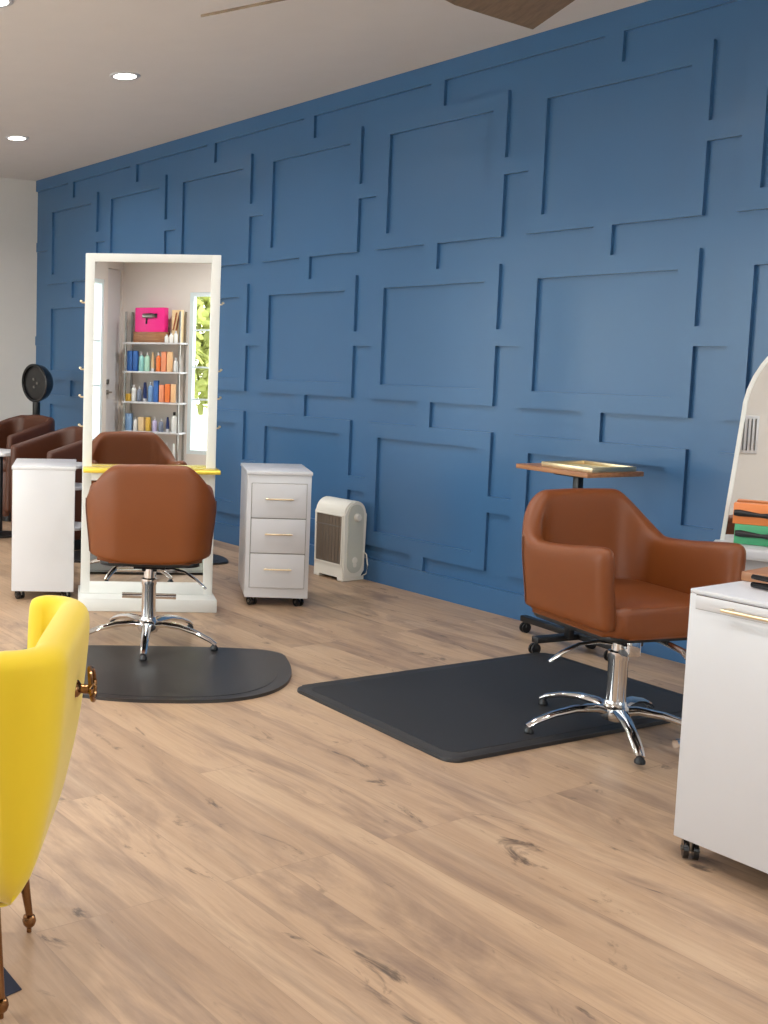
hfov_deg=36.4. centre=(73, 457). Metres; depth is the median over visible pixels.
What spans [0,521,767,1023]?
floor
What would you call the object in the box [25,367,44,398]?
grille
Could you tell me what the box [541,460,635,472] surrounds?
tray
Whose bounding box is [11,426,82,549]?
salon chair
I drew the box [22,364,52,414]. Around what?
dryer
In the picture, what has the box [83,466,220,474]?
shelf
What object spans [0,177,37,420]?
wall
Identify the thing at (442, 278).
wall
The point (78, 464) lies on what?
tray
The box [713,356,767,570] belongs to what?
arched mirror
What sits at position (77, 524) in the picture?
tray
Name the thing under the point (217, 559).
mat
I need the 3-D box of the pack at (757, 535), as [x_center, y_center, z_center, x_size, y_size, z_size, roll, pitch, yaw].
[2.752,0.307,4.092,0.460,0.077,0.074,5,7,36]
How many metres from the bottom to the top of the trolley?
0.690 m
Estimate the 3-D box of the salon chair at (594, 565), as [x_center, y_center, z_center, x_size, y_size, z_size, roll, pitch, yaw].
[2.009,0.585,3.947,0.670,0.878,0.814,0,6,-14]
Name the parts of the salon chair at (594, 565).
leg, leg, pump lever, seat, seat, leg, leg, leg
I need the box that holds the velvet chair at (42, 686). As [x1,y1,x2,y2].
[0,595,96,1018]
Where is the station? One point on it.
(151, 332)
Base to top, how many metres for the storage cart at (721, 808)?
0.768 m
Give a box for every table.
[0,449,11,537]
[516,463,643,660]
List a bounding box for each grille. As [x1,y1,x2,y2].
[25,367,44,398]
[314,511,343,565]
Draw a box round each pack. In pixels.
[733,502,767,525]
[733,523,767,546]
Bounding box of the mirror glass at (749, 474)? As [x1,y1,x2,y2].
[724,363,767,540]
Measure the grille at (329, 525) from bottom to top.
0.316 m
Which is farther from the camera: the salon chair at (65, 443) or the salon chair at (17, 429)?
the salon chair at (17, 429)
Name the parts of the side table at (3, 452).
stem, foot plate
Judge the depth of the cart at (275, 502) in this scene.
6.00 m
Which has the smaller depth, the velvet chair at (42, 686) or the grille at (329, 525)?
the velvet chair at (42, 686)
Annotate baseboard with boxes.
[214,521,686,663]
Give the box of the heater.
[314,496,367,581]
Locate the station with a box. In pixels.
[78,253,223,612]
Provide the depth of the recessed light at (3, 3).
5.24 m
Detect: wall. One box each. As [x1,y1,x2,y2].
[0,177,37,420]
[35,0,767,594]
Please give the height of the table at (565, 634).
0.888 m
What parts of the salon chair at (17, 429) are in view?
seat, seat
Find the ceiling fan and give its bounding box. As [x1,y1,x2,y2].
[201,0,574,28]
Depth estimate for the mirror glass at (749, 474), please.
4.23 m
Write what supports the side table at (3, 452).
on the floor
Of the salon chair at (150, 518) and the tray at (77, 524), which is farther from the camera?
the tray at (77, 524)
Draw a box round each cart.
[11,458,75,598]
[238,463,312,605]
[674,581,767,873]
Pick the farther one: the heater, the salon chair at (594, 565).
the heater
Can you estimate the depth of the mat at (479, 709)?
4.36 m
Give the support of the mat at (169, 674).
on the floor
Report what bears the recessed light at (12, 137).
in the ceiling
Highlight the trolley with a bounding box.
[74,462,81,530]
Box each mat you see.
[4,968,21,996]
[22,645,291,703]
[74,550,227,564]
[297,652,682,762]
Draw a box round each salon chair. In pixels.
[0,415,54,520]
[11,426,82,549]
[85,464,217,660]
[522,488,745,764]
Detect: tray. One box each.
[74,522,80,530]
[75,483,81,489]
[76,462,81,468]
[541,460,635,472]
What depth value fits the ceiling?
6.15 m
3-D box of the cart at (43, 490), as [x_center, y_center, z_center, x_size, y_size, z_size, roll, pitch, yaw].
[-0.167,0.402,6.324,0.358,0.758,0.490,1,5,0]
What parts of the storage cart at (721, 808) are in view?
drawer, handle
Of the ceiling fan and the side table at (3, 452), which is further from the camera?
the side table at (3, 452)
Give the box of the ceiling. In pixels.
[0,0,649,180]
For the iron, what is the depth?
2.98 m
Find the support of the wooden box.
on the storage cart at (721, 808)
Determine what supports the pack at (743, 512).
on the pack at (757, 535)
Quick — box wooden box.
[741,567,767,583]
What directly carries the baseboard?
attached to the wall at (442, 278)
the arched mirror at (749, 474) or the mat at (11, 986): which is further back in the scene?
the arched mirror at (749, 474)
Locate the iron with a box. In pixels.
[750,574,767,589]
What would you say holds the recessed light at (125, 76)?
in the ceiling
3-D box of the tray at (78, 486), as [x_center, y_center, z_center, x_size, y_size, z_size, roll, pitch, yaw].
[-0.144,0.178,6.923,0.400,0.020,0.240,1,5,1]
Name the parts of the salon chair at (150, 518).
leg, leg, leg, seat, seat, leg, pump lever, leg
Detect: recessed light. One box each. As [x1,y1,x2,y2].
[0,0,13,7]
[5,135,28,140]
[109,72,140,80]
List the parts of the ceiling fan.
blade, blade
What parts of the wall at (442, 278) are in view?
panel frame, panel frame, panel frame, panel frame, panel frame, panel frame, panel frame, panel frame, panel frame, panel frame, rail, panel frame, panel frame, panel frame, panel frame, panel frame, panel frame, panel frame, panel frame, panel frame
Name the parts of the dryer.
post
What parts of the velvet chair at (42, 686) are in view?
leg, leg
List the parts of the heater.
heating rod, panel, knob, power cord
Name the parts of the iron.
arm, arm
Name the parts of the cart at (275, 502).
drawer, handle, drawer, drawer, handle, handle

